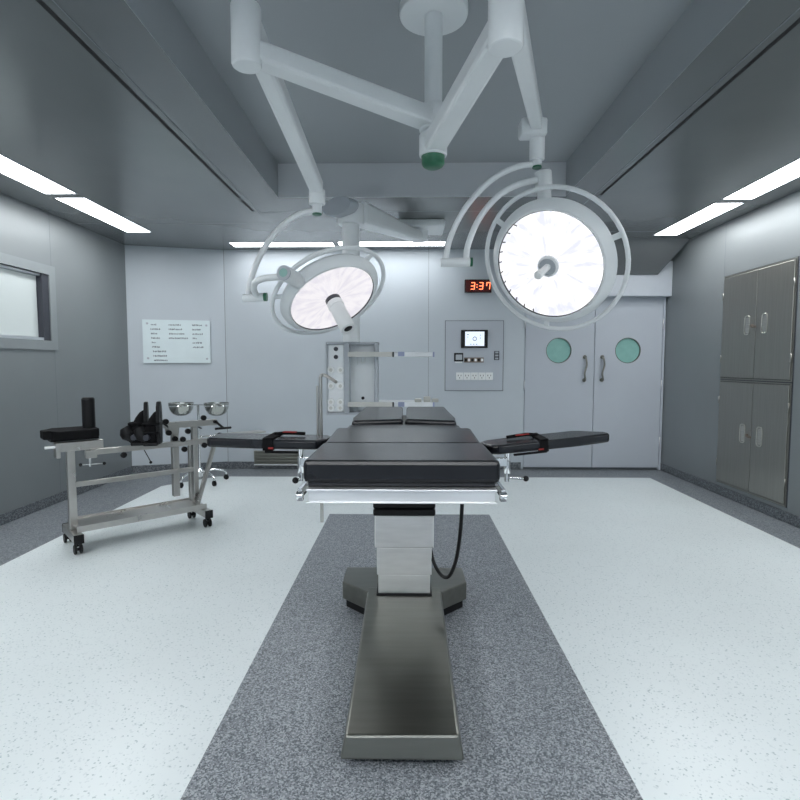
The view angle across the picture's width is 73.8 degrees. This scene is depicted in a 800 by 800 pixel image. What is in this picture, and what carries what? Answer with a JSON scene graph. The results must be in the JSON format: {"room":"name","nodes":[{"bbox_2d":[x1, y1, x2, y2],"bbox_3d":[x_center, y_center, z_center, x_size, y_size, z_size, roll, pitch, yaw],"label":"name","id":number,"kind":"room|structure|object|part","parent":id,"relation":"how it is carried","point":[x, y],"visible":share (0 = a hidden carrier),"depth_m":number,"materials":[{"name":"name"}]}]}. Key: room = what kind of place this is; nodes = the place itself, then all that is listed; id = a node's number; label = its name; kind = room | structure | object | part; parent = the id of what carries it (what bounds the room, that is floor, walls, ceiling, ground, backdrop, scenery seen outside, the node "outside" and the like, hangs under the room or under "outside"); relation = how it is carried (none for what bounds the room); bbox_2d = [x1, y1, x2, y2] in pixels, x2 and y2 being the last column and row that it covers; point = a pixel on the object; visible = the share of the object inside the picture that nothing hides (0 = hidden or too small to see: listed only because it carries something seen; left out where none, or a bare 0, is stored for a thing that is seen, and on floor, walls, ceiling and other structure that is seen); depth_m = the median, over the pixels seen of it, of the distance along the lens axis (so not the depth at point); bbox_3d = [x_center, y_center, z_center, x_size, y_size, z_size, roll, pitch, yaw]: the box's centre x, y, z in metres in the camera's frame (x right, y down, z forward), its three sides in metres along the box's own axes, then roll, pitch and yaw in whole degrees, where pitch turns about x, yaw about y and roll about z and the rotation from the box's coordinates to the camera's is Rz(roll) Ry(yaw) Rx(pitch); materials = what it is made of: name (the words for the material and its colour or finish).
{"room":"operating room","nodes":[
{"label":"operating room","id":0,"kind":"room"},
{"bbox_2d":[0,193,131,513],"bbox_3d":[-3.344,-0.202,2.392,0.121,2.700,7.900,0,4,1],"label":"wall","id":1,"kind":"structure","parent":0,"point":[40,389],"depth_m":5.14,"materials":[{"name":"grey paint"}]},
{"bbox_2d":[0,252,57,349],"bbox_3d":[-3.300,-0.805,4.245,0.112,0.775,1.550,0,4,1],"label":"window","id":2,"kind":"structure","parent":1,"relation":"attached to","point":[28,308],"depth_m":4.68,"materials":[{"name":"grey plastic"}]},
{"bbox_3d":[-3.277,-1.089,4.181,0.026,0.026,1.290,0,4,1],"label":"clip rail","id":3,"kind":"part","parent":2,"relation":"part of","materials":[{"name":"metal"}]},
{"bbox_2d":[0,466,132,525],"bbox_3d":[-3.278,1.101,2.479,0.012,0.088,7.900,0,4,1],"label":"baseboard","id":4,"kind":"structure","parent":1,"relation":"attached to","point":[17,513],"depth_m":4.88,"materials":[{"name":"plastic"}]},
{"bbox_2d":[125,245,227,465],"bbox_3d":[-2.709,-0.481,6.531,1.102,2.700,0.120,-1,4,-15],"label":"wall","id":5,"kind":"structure","parent":0,"point":[163,283],"depth_m":6.45,"materials":[{"name":"white paint"}]},
{"bbox_2d":[142,319,210,362],"bbox_3d":[-2.693,-0.706,6.442,0.759,0.516,0.030,-1,4,-15],"label":"notice board","id":6,"kind":"object","parent":5,"relation":"attached to","point":[164,341],"visible":1,"depth_m":6.43,"materials":[{"name":"plastic"}]},
{"bbox_2d":[133,461,227,472],"bbox_3d":[-2.692,0.826,6.556,1.102,0.088,0.012,-1,4,-15],"label":"baseboard","id":7,"kind":"structure","parent":5,"relation":"attached to","point":[221,465],"depth_m":6.50,"materials":[{"name":"plastic"}]},
{"bbox_2d":[0,469,799,799],"bbox_3d":[-0.053,1.188,2.587,6.700,0.100,8.440,0,4,1],"label":"floor","id":8,"kind":"structure","parent":0,"point":[616,634],"depth_m":2.49,"materials":[{"name":"plastic"}]},
{"bbox_2d":[44,427,215,554],"bbox_3d":[-1.998,0.636,4.081,1.193,0.800,0.407,-4,5,-42],"label":"trolley","id":9,"kind":"object","parent":8,"relation":"on","point":[76,524],"visible":0.94,"depth_m":3.97,"materials":[{"name":"metal"}]},
{"bbox_3d":[-2.405,0.328,3.678,0.080,0.020,0.020,-4,5,-42],"label":"pull handle","id":10,"kind":"part","parent":9,"relation":"part of","materials":[{"name":"silver metal"}]},
{"bbox_2d":[40,397,98,441],"bbox_3d":[-2.369,0.137,3.821,0.344,0.300,0.305,-4,5,-42],"label":"seat pad","id":11,"kind":"object","parent":9,"relation":"on","point":[88,430],"visible":1,"depth_m":3.79,"materials":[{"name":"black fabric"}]},
{"bbox_2d":[40,426,98,439],"bbox_3d":[-2.369,0.238,3.828,0.344,0.060,0.305,-4,5,-42],"label":"cushion","id":12,"kind":"object","parent":11,"relation":"on","point":[77,432],"depth_m":3.74,"materials":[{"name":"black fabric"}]},
{"bbox_3d":[-2.353,0.276,3.845,0.302,0.020,0.108,-4,5,-42],"label":"plate","id":13,"kind":"part","parent":11,"relation":"part of","materials":[{"name":"black plastic"}]},
{"bbox_3d":[-2.289,0.093,3.917,0.086,0.226,0.086,-4,5,-42],"label":"post","id":14,"kind":"part","parent":11,"relation":"part of","materials":[{"name":"black rubber"}]},
{"bbox_3d":[-2.323,0.637,3.773,0.050,0.560,0.050,-4,5,-42],"label":"post","id":15,"kind":"part","parent":9,"relation":"part of","materials":[{"name":"metal"}]},
{"bbox_2d":[68,498,206,532],"bbox_3d":[-1.991,0.870,4.093,0.910,0.043,0.294,-4,5,-42],"label":"shelf","id":16,"kind":"object","parent":9,"relation":"on","point":[95,521],"depth_m":4.03,"materials":[{"name":"metal"}]},
{"bbox_2d":[79,430,265,466],"bbox_3d":[-1.730,0.377,4.210,1.412,0.193,0.130,-4,5,-42],"label":"bar","id":17,"kind":"object","parent":9,"relation":"attached to","point":[92,453],"visible":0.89,"depth_m":4.03,"materials":[{"name":"metal"}]},
{"bbox_3d":[-2.025,0.403,3.905,0.044,0.044,0.025,-4,5,-42],"label":"knob","id":18,"kind":"part","parent":17,"relation":"part of","materials":[{"name":"black plastic"}]},
{"bbox_2d":[120,402,148,445],"bbox_3d":[-1.978,0.176,3.964,0.194,0.321,0.162,-1,4,-19],"label":"boot","id":19,"kind":"object","parent":17,"relation":"on","point":[126,433],"visible":0.72,"depth_m":3.93,"materials":[{"name":"black plastic"}]},
{"bbox_3d":[-1.900,0.168,3.995,0.026,0.310,0.108,-1,4,-19],"label":"sole plate","id":20,"kind":"part","parent":19,"relation":"part of","materials":[{"name":"black plastic"}]},
{"bbox_2d":[134,401,162,445],"bbox_3d":[-1.872,0.174,3.948,0.193,0.326,0.162,-1,4,-13],"label":"boot","id":21,"kind":"object","parent":17,"relation":"on","point":[150,433],"visible":0.99,"depth_m":3.92,"materials":[{"name":"black plastic"}]},
{"bbox_3d":[-1.793,0.167,3.970,0.026,0.315,0.108,-1,4,-13],"label":"sole plate","id":22,"kind":"part","parent":21,"relation":"part of","materials":[{"name":"black plastic"}]},
{"bbox_2d":[163,415,231,496],"bbox_3d":[-1.681,0.445,4.355,0.592,0.644,0.130,-4,5,-42],"label":"spreader arm","id":23,"kind":"object","parent":17,"relation":"attached to","point":[171,428],"visible":0.83,"depth_m":4.27,"materials":[{"name":"metal"}]},
{"bbox_3d":[-1.833,0.169,4.170,0.044,0.044,0.030,-4,5,-42],"label":"knob","id":24,"kind":"part","parent":23,"relation":"part of","materials":[{"name":"black plastic"}]},
{"bbox_3d":[-1.818,0.258,4.189,0.044,0.044,0.030,-4,5,-42],"label":"knob","id":25,"kind":"part","parent":23,"relation":"part of","materials":[{"name":"black plastic"}]},
{"bbox_3d":[-1.356,0.283,4.546,0.400,0.013,0.130,-4,5,-42],"label":"plate","id":26,"kind":"part","parent":17,"relation":"part of","materials":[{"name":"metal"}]},
{"bbox_3d":[-1.749,0.611,4.460,0.035,0.520,0.040,-4,5,-42],"label":"post","id":27,"kind":"part","parent":9,"relation":"part of","materials":[{"name":"metal"}]},
{"bbox_3d":[-1.677,0.547,4.359,0.040,0.660,0.050,-4,5,-42],"label":"post","id":28,"kind":"part","parent":9,"relation":"part of","materials":[{"name":"metal"}]},
{"bbox_2d":[168,404,228,487],"bbox_3d":[-2.197,0.481,5.871,0.586,0.869,0.600,4,5,43],"label":"stand","id":29,"kind":"object","parent":8,"relation":"on","point":[201,470],"visible":0.73,"depth_m":5.86,"materials":[{"name":"silver metal"}]},
{"bbox_2d":[168,402,193,415],"bbox_3d":[-2.404,0.102,5.857,0.276,0.142,0.276,0,4,1],"label":"basin","id":30,"kind":"object","parent":29,"relation":"in","point":[178,411],"visible":0.98,"depth_m":5.77,"materials":[{"name":"metal"}]},
{"bbox_3d":[-2.080,0.808,5.989,0.267,0.082,0.022,-2,5,-33],"label":"leg","id":31,"kind":"part","parent":29,"relation":"part of","materials":[{"name":"silver metal"}]},
{"bbox_2d":[203,402,228,415],"bbox_3d":[-2.013,0.102,5.851,0.276,0.142,0.276,0,4,1],"label":"basin","id":32,"kind":"object","parent":29,"relation":"in","point":[213,411],"visible":0.98,"depth_m":5.77,"materials":[{"name":"metal"}]},
{"bbox_2d":[296,407,506,759],"bbox_3d":[0.015,0.623,2.266,0.664,1.072,1.562,0,4,1],"label":"table","id":33,"kind":"object","parent":8,"relation":"on","point":[403,706],"visible":1,"depth_m":1.93,"materials":[{"name":"black leather"}]},
{"bbox_2d":[207,431,330,483],"bbox_3d":[-0.481,0.211,2.003,0.448,0.184,0.182,0,4,1],"label":"armboard","id":34,"kind":"object","parent":33,"relation":"attached to","point":[294,440],"visible":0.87,"depth_m":1.93,"materials":[{"name":"black leather"}]},
{"bbox_3d":[-0.384,0.295,1.956,0.024,0.024,0.024,0,4,1],"label":"lever knob","id":35,"kind":"part","parent":34,"relation":"part of","materials":[{"name":"black plastic"}]},
{"bbox_3d":[-0.369,0.241,1.986,0.025,0.061,0.025,0,4,1],"label":"clamp post","id":36,"kind":"part","parent":34,"relation":"part of","materials":[{"name":"silver metal"}]},
{"bbox_3d":[-0.277,0.263,1.477,0.018,0.033,0.028,0,4,1],"label":"rail","id":37,"kind":"part","parent":33,"relation":"part of","materials":[{"name":"silver metal"}]},
{"bbox_3d":[-0.273,0.232,1.934,0.012,0.028,0.900,0,4,1],"label":"rail","id":38,"kind":"part","parent":33,"relation":"part of","materials":[{"name":"silver metal"}]},
{"bbox_3d":[0.011,0.235,1.960,0.524,0.037,0.920,0,4,1],"label":"frame","id":39,"kind":"part","parent":33,"relation":"part of","materials":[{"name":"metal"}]},
{"bbox_3d":[0.004,0.268,1.492,0.532,0.041,0.032,0,4,1],"label":"plate","id":40,"kind":"part","parent":33,"relation":"part of","materials":[{"name":"metal"}]},
{"bbox_3d":[0.295,0.233,1.926,0.012,0.028,0.900,0,4,1],"label":"rail","id":41,"kind":"part","parent":33,"relation":"part of","materials":[{"name":"silver metal"}]},
{"bbox_3d":[0.285,0.264,1.469,0.018,0.033,0.028,0,4,1],"label":"rail","id":42,"kind":"part","parent":33,"relation":"part of","materials":[{"name":"silver metal"}]},
{"bbox_2d":[480,431,608,481],"bbox_3d":[0.526,0.208,1.988,0.459,0.188,0.182,0,4,1],"label":"armboard","id":43,"kind":"object","parent":33,"relation":"attached to","point":[522,442],"visible":0.96,"depth_m":1.92,"materials":[{"name":"black leather"}]},
{"bbox_3d":[0.397,0.248,1.976,0.025,0.048,0.025,0,4,1],"label":"clamp post","id":44,"kind":"part","parent":43,"relation":"part of","materials":[{"name":"silver metal"}]},
{"bbox_3d":[0.428,0.289,1.973,0.063,0.012,0.010,1,4,10],"label":"lever","id":45,"kind":"part","parent":43,"relation":"part of","materials":[{"name":"silver metal"}]},
{"bbox_2d":[0,0,799,249],"bbox_3d":[-0.053,-1.706,2.392,6.700,0.307,8.440,0,4,1],"label":"ceiling","id":46,"kind":"structure","parent":0,"point":[661,111],"depth_m":3.22,"materials":[{"name":"paint"}]},
{"bbox_2d":[0,154,76,193],"bbox_3d":[-2.778,-1.646,3.772,0.265,0.004,1.175,0,4,1],"label":"recessed light","id":47,"kind":"object","parent":46,"relation":"in","point":[10,168],"visible":1,"depth_m":4.00,"materials":[{"name":"grey plastic"}]},
{"bbox_2d":[54,197,150,231],"bbox_3d":[-2.759,-1.732,5.042,0.265,0.004,1.170,0,4,1],"label":"recessed light","id":48,"kind":"object","parent":46,"relation":"in","point":[83,204],"visible":1,"depth_m":4.92,"materials":[{"name":"grey plastic"}]},
{"bbox_2d":[228,242,334,246],"bbox_3d":[-1.366,-1.810,6.208,1.200,0.004,0.230,0,4,1],"label":"recessed light","id":49,"kind":"object","parent":46,"relation":"in","point":[235,244],"visible":0.83,"depth_m":6.20,"materials":[{"name":"grey plastic"}]},
{"bbox_2d":[322,196,444,255],"label":"pendant","id":50,"kind":"object","parent":46,"relation":"hanging from","point":[352,215],"depth_m":4.25,"materials":[{"name":"white metal"}]},
{"bbox_2d":[326,316,438,414],"label":"pendant","id":51,"kind":"object","parent":50,"relation":"hanging from","point":[354,390],"depth_m":4.23,"materials":[{"name":"white metal"}]},
{"bbox_2d":[316,373,336,521],"bbox_3d":[-0.282,0.196,2.125,0.125,0.602,0.056,3,5,36],"label":"bar","id":52,"kind":"object","parent":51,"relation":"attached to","point":[319,409],"visible":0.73,"depth_m":2.13,"materials":[{"name":"metal"}]},
{"bbox_3d":[-0.330,0.090,2.136,0.009,0.293,0.009,0,4,1],"label":"post","id":53,"kind":"part","parent":52,"relation":"part of","materials":[{"name":"metal"}]},
{"bbox_3d":[-0.317,0.202,2.143,0.013,0.588,0.013,-1,4,-14],"label":"post","id":54,"kind":"part","parent":52,"relation":"part of","materials":[{"name":"metal"}]},
{"bbox_3d":[-0.578,-0.177,4.330,0.014,0.559,0.235,0,4,1],"label":"trim","id":55,"kind":"part","parent":51,"relation":"part of","materials":[{"name":"grey plastic"}]},
{"bbox_2d":[328,405,334,411],"bbox_3d":[-0.549,0.064,4.237,0.060,0.060,0.012,0,4,1],"label":"socket","id":56,"kind":"object","parent":51,"relation":"attached to","point":[331,408],"depth_m":4.23,"materials":[{"name":"white plastic"}]},
{"bbox_2d":[328,398,334,404],"bbox_3d":[-0.549,0.016,4.233,0.060,0.060,0.012,0,4,1],"label":"socket","id":57,"kind":"object","parent":51,"relation":"attached to","point":[331,401],"depth_m":4.23,"materials":[{"name":"white plastic"}]},
{"bbox_2d":[328,382,334,389],"bbox_3d":[-0.548,-0.111,4.225,0.060,0.060,0.012,0,4,1],"label":"socket","id":58,"kind":"object","parent":51,"relation":"attached to","point":[331,385],"depth_m":4.22,"materials":[{"name":"white plastic"}]},
{"bbox_2d":[328,366,334,373],"bbox_3d":[-0.547,-0.237,4.216,0.060,0.060,0.012,0,4,1],"label":"socket","id":59,"kind":"object","parent":51,"relation":"attached to","point":[331,369],"depth_m":4.21,"materials":[{"name":"white plastic"}]},
{"bbox_2d":[337,405,343,411],"bbox_3d":[-0.474,0.064,4.236,0.060,0.060,0.012,0,4,1],"label":"socket","id":60,"kind":"object","parent":51,"relation":"attached to","point":[340,408],"depth_m":4.23,"materials":[{"name":"white plastic"}]},
{"bbox_2d":[337,398,343,404],"bbox_3d":[-0.473,0.016,4.232,0.060,0.060,0.012,0,4,1],"label":"socket","id":61,"kind":"object","parent":51,"relation":"attached to","point":[340,401],"depth_m":4.23,"materials":[{"name":"white plastic"}]},
{"bbox_2d":[337,382,343,389],"bbox_3d":[-0.472,-0.111,4.224,0.060,0.060,0.012,0,4,1],"label":"socket","id":62,"kind":"object","parent":51,"relation":"attached to","point":[340,385],"depth_m":4.22,"materials":[{"name":"white plastic"}]},
{"bbox_2d":[337,366,343,373],"bbox_3d":[-0.471,-0.237,4.215,0.060,0.060,0.012,0,4,1],"label":"socket","id":63,"kind":"object","parent":51,"relation":"attached to","point":[340,369],"depth_m":4.21,"materials":[{"name":"white plastic"}]},
{"bbox_3d":[-0.419,-0.172,4.255,0.040,0.559,0.100,0,4,1],"label":"rail post","id":64,"kind":"part","parent":51,"relation":"part of","materials":[{"name":"grey plastic"}]},
{"bbox_3d":[-0.301,-0.178,4.343,0.195,0.539,0.060,0,4,1],"label":"panel","id":65,"kind":"part","parent":51,"relation":"part of","materials":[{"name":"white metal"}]},
{"bbox_3d":[-0.234,0.035,4.188,0.353,0.038,0.015,0,4,1],"label":"rail","id":66,"kind":"part","parent":51,"relation":"part of","materials":[{"name":"silver metal"}]},
{"bbox_3d":[-0.233,-0.357,4.162,0.351,0.038,0.015,0,4,1],"label":"rail","id":67,"kind":"part","parent":51,"relation":"part of","materials":[{"name":"silver metal"}]},
{"bbox_3d":[-0.190,-0.175,4.301,0.032,0.559,0.100,0,4,1],"label":"rail post","id":68,"kind":"part","parent":51,"relation":"part of","materials":[{"name":"grey plastic"}]},
{"bbox_2d":[379,400,431,401],"bbox_3d":[-0.069,0.024,4.378,0.678,0.024,0.370,0,4,1],"label":"shelf","id":69,"kind":"object","parent":51,"relation":"attached to","point":[379,400],"depth_m":4.37,"materials":[{"name":"white metal"}]},
{"bbox_3d":[0.108,0.036,4.184,0.319,0.034,0.014,0,4,1],"label":"rail","id":70,"kind":"part","parent":51,"relation":"part of","materials":[{"name":"silver metal"}]},
{"bbox_3d":[0.107,-0.356,4.157,0.317,0.034,0.014,0,4,1],"label":"rail","id":71,"kind":"part","parent":51,"relation":"part of","materials":[{"name":"white metal"}]},
{"bbox_3d":[-0.083,-1.524,4.745,0.199,0.196,1.236,2,4,26],"label":"arm","id":72,"kind":"part","parent":50,"relation":"part of","materials":[{"name":"white metal"}]},
{"bbox_3d":[0.209,-1.716,5.307,0.460,0.070,0.400,0,4,1],"label":"ceiling plate","id":73,"kind":"part","parent":50,"relation":"part of","materials":[{"name":"white metal"}]},
{"bbox_2d":[337,241,445,245],"bbox_3d":[-0.096,-1.808,6.169,1.240,0.004,0.230,0,4,1],"label":"recessed light","id":74,"kind":"object","parent":46,"relation":"in","point":[362,243],"visible":0.8,"depth_m":6.15,"materials":[{"name":"grey plastic"}]},
{"bbox_2d":[230,0,630,334],"bbox_3d":[-0.073,-1.101,2.702,2.012,1.496,1.881,3,5,37],"label":"lamp","id":75,"kind":"object","parent":46,"relation":"attached to","point":[555,259],"depth_m":2.74,"materials":[{"name":"white metal"}]},
{"bbox_3d":[-0.511,-1.285,2.435,0.085,0.382,0.941,0,4,7],"label":"spring arm","id":76,"kind":"part","parent":75,"relation":"part of","materials":[{"name":"white metal"}]},
{"bbox_2d":[325,294,340,303],"bbox_3d":[-0.378,-0.565,3.032,0.090,0.072,0.089,0,4,1],"label":"socket","id":77,"kind":"object","parent":75,"relation":"attached to","point":[329,298],"depth_m":2.99,"materials":[{"name":"plastic"}]},
{"bbox_3d":[-0.407,-0.927,2.685,1.013,1.151,1.184,-2,4,-27],"label":"surgical lamp","id":78,"kind":"part","parent":75,"relation":"part of","materials":[{"name":"white metal"}]},
{"bbox_3d":[-0.330,-0.474,2.987,0.093,0.206,0.191,-4,5,-43],"label":"camera handle","id":79,"kind":"part","parent":75,"relation":"part of","materials":[{"name":"white plastic"}]},
{"bbox_3d":[-0.206,-1.304,2.246,0.905,0.095,0.100,-3,5,-37],"label":"extension arm","id":80,"kind":"part","parent":75,"relation":"part of","materials":[{"name":"white metal"}]},
{"bbox_3d":[0.157,-1.468,2.505,0.320,0.739,0.320,0,4,1],"label":"lamp mount","id":81,"kind":"part","parent":75,"relation":"part of","materials":[{"name":"white metal"}]},
{"bbox_3d":[0.241,-1.181,2.082,0.100,0.099,0.900,-1,4,-11],"label":"extension arm","id":82,"kind":"part","parent":75,"relation":"part of","materials":[{"name":"white metal"}]},
{"bbox_3d":[0.530,-1.374,2.240,0.075,0.162,1.294,1,4,18],"label":"spring arm","id":83,"kind":"part","parent":75,"relation":"part of","materials":[{"name":"white metal"}]},
{"bbox_3d":[0.771,-0.697,2.874,0.045,0.104,0.155,3,5,39],"label":"handle","id":84,"kind":"part","parent":75,"relation":"part of","materials":[{"name":"white plastic"}]},
{"bbox_2d":[538,255,558,276],"bbox_3d":[0.812,-0.734,2.922,0.117,0.111,0.069,3,5,38],"label":"handle","id":85,"kind":"object","parent":75,"relation":"attached to","point":[550,263],"depth_m":2.90,"materials":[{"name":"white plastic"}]},
{"bbox_2d":[654,202,744,234],"bbox_3d":[2.854,-1.741,5.177,0.260,0.004,1.160,0,4,1],"label":"recessed light","id":86,"kind":"object","parent":46,"relation":"in","point":[713,210],"visible":1,"depth_m":5.06,"materials":[{"name":"grey plastic"}]},
{"bbox_2d":[722,158,799,198],"bbox_3d":[2.835,-1.655,3.913,0.260,0.004,1.175,0,4,1],"label":"recessed light","id":87,"kind":"object","parent":46,"relation":"in","point":[789,172],"visible":1,"depth_m":4.08,"materials":[{"name":"grey plastic"}]},
{"bbox_2d":[223,249,665,469],"bbox_3d":[0.550,-0.488,6.634,5.620,2.700,0.121,0,4,1],"label":"wall","id":88,"kind":"structure","parent":0,"point":[273,372],"depth_m":6.58,"materials":[{"name":"grey paint"}]},
{"bbox_2d":[254,451,298,464],"bbox_3d":[-1.518,0.724,6.654,0.602,0.177,0.054,0,4,1],"label":"air vent","id":89,"kind":"object","parent":88,"relation":"in","point":[260,457],"visible":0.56,"depth_m":6.63,"materials":[{"name":"metal"}]},
{"bbox_3d":[-1.518,0.806,6.659,0.602,0.012,0.044,0,4,1],"label":"sill","id":90,"kind":"part","parent":89,"relation":"part of","materials":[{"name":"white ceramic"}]},
{"bbox_2d":[228,461,520,468],"bbox_3d":[-0.329,0.818,6.670,3.665,0.088,0.012,0,4,1],"label":"baseboard","id":91,"kind":"structure","parent":88,"relation":"attached to","point":[231,464],"depth_m":6.69,"materials":[{"name":"plastic"}]},
{"bbox_2d":[445,320,503,390],"bbox_3d":[0.913,-0.543,6.553,0.721,0.866,0.024,0,4,1],"label":"control panel","id":92,"kind":"object","parent":88,"relation":"attached to","point":[474,349],"visible":1,"depth_m":6.55,"materials":[{"name":"grey metal"}]},
{"bbox_2d":[456,373,462,379],"bbox_3d":[0.735,-0.293,6.572,0.087,0.093,0.007,0,4,1],"label":"socket","id":93,"kind":"object","parent":92,"relation":"attached to","point":[459,376],"depth_m":6.57,"materials":[{"name":"white plastic"}]},
{"bbox_2d":[463,373,470,379],"bbox_3d":[0.826,-0.292,6.571,0.087,0.092,0.007,0,4,1],"label":"socket","id":94,"kind":"object","parent":92,"relation":"attached to","point":[466,376],"depth_m":6.57,"materials":[{"name":"white plastic"}]},
{"bbox_2d":[471,373,477,379],"bbox_3d":[0.917,-0.292,6.570,0.087,0.092,0.007,0,4,1],"label":"socket","id":95,"kind":"object","parent":92,"relation":"attached to","point":[474,376],"depth_m":6.57,"materials":[{"name":"white plastic"}]},
{"bbox_2d":[478,373,484,379],"bbox_3d":[1.009,-0.292,6.568,0.087,0.092,0.007,0,4,1],"label":"socket","id":96,"kind":"object","parent":92,"relation":"attached to","point":[481,376],"depth_m":6.57,"materials":[{"name":"white plastic"}]},
{"bbox_2d":[486,373,492,379],"bbox_3d":[1.100,-0.292,6.567,0.087,0.092,0.007,0,4,1],"label":"socket","id":97,"kind":"object","parent":92,"relation":"attached to","point":[489,376],"depth_m":6.56,"materials":[{"name":"white plastic"}]},
{"bbox_2d":[464,279,491,292],"bbox_3d":[0.949,-1.384,6.482,0.324,0.158,0.051,0,4,1],"label":"digital clock","id":98,"kind":"object","parent":88,"relation":"attached to","point":[471,285],"visible":0.94,"depth_m":6.46,"materials":[{"name":"red"}]},
{"bbox_2d":[523,310,594,466],"bbox_3d":[1.951,-0.212,6.549,0.856,2.100,0.106,0,4,1],"label":"door","id":99,"kind":"structure","parent":88,"relation":"in","point":[559,365],"depth_m":6.56,"materials":[{"name":"grey metal"}]},
{"bbox_3d":[1.947,-0.609,6.561,0.300,0.300,0.006,0,4,1],"label":"porthole glass","id":100,"kind":"part","parent":99,"relation":"part of","materials":[{"name":"teal glass"}]},
{"bbox_3d":[2.263,-0.384,6.512,0.048,0.330,0.065,0,4,1],"label":"handle","id":101,"kind":"part","parent":99,"relation":"part of","materials":[{"name":"metal"}]},
{"bbox_2d":[523,467,656,468],"bbox_3d":[2.365,-0.207,6.622,1.720,2.140,0.050,0,4,1],"label":"trim","id":102,"kind":"structure","parent":88,"relation":"attached to","point":[523,467],"depth_m":6.67,"materials":[{"name":"grey"}]},
{"bbox_2d":[591,297,663,466],"bbox_3d":[2.800,-0.211,6.536,0.828,2.100,0.106,0,4,1],"label":"door","id":103,"kind":"structure","parent":88,"relation":"in","point":[627,382],"depth_m":6.55,"materials":[{"name":"grey metal"}]},
{"bbox_3d":[2.477,-0.384,6.509,0.048,0.330,0.065,0,4,1],"label":"handle","id":104,"kind":"part","parent":103,"relation":"part of","materials":[{"name":"metal"}]},
{"bbox_3d":[2.789,-0.608,6.548,0.300,0.300,0.006,0,4,1],"label":"porthole glass","id":105,"kind":"part","parent":103,"relation":"part of","materials":[{"name":"teal glass"}]},
{"bbox_2d":[607,261,672,296],"bbox_3d":[2.276,-1.449,6.411,1.918,0.412,0.145,0,4,1],"label":"trim","id":106,"kind":"structure","parent":88,"relation":"attached to","point":[660,285],"depth_m":6.33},
{"bbox_2d":[658,297,665,469],"bbox_3d":[3.215,-0.197,6.544,0.023,2.130,0.020,0,4,1],"label":"trim","id":107,"kind":"structure","parent":88,"relation":"attached to","point":[664,298],"depth_m":6.53,"materials":[{"name":"grey metal"}]},
{"bbox_2d":[661,190,799,516],"bbox_3d":[3.237,-0.205,2.443,0.121,2.700,8.200,0,4,1],"label":"wall","id":108,"kind":"structure","parent":0,"point":[768,234],"depth_m":5.55,"materials":[{"name":"grey paint"}]},
{"bbox_2d":[614,238,689,274],"bbox_3d":[2.238,-1.636,6.083,1.990,0.335,0.465,0,4,1],"label":"trim","id":109,"kind":"structure","parent":108,"relation":"attached to","point":[649,256],"depth_m":6.07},
{"bbox_2d":[660,463,799,527],"bbox_3d":[3.171,1.098,2.533,0.012,0.088,8.200,0,4,1],"label":"baseboard","id":110,"kind":"structure","parent":108,"relation":"attached to","point":[779,514],"depth_m":5.06,"materials":[{"name":"plastic"}]},
{"bbox_2d":[716,379,792,507],"bbox_3d":[3.253,0.343,4.886,0.140,1.036,1.016,0,4,1],"label":"lower cabinet","id":111,"kind":"object","parent":108,"relation":"attached to","point":[754,419],"visible":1,"depth_m":4.78,"materials":[{"name":"metal"}]},
{"bbox_3d":[3.216,0.327,5.115,0.036,0.992,0.510,0,4,1],"label":"door","id":112,"kind":"part","parent":111,"relation":"part of","materials":[{"name":"metal"}]},
{"bbox_2d":[740,425,743,440],"bbox_3d":[3.195,0.310,4.975,0.003,0.146,0.048,0,4,1],"label":"handle","id":113,"kind":"object","parent":111,"relation":"on","point":[741,426],"depth_m":4.98,"materials":[{"name":"metal"}]},
{"bbox_3d":[3.193,0.310,4.975,0.011,0.181,0.083,0,4,1],"label":"handle","id":114,"kind":"part","parent":111,"relation":"part of","materials":[{"name":"metal"}]},
{"bbox_2d":[757,429,760,444],"bbox_3d":[3.192,0.327,4.736,0.003,0.146,0.048,0,4,1],"label":"handle","id":115,"kind":"object","parent":111,"relation":"on","point":[758,430],"depth_m":4.74,"materials":[{"name":"metal"}]},
{"bbox_3d":[3.190,0.327,4.736,0.011,0.181,0.083,0,4,1],"label":"handle","id":116,"kind":"part","parent":111,"relation":"part of","materials":[{"name":"metal"}]},
{"bbox_3d":[3.209,0.360,4.628,0.036,0.992,0.450,0,4,1],"label":"door","id":117,"kind":"part","parent":111,"relation":"part of","materials":[{"name":"metal"}]},
{"bbox_2d":[720,256,798,382],"bbox_3d":[3.253,-0.682,4.817,0.140,1.017,1.016,0,4,1],"label":"upper cabinet","id":118,"kind":"object","parent":108,"relation":"attached to","point":[760,303],"visible":1,"depth_m":4.72,"materials":[{"name":"metal"}]},
{"bbox_3d":[3.216,-0.697,5.046,0.036,0.973,0.510,0,4,1],"label":"door","id":119,"kind":"part","parent":118,"relation":"part of","materials":[{"name":"metal"}]},
{"bbox_2d":[745,317,748,332],"bbox_3d":[3.195,-0.687,4.907,0.003,0.146,0.048,0,4,1],"label":"handle","id":120,"kind":"object","parent":118,"relation":"on","point":[746,318],"depth_m":4.91,"materials":[{"name":"metal"}]},
{"bbox_3d":[3.193,-0.687,4.908,0.011,0.181,0.083,0,4,1],"label":"handle","id":121,"kind":"part","parent":118,"relation":"part of","materials":[{"name":"metal"}]},
{"bbox_2d":[762,315,765,331],"bbox_3d":[3.192,-0.671,4.668,0.003,0.146,0.048,0,4,1],"label":"handle","id":122,"kind":"object","parent":118,"relation":"on","point":[763,316],"depth_m":4.67,"materials":[{"name":"metal"}]},
{"bbox_3d":[3.190,-0.671,4.668,0.011,0.181,0.083,0,4,1],"label":"handle","id":123,"kind":"part","parent":118,"relation":"part of","materials":[{"name":"metal"}]},
{"bbox_3d":[3.209,-0.664,4.559,0.036,0.973,0.450,0,4,1],"label":"door","id":124,"kind":"part","parent":118,"relation":"part of","materials":[{"name":"metal"}]}
]}

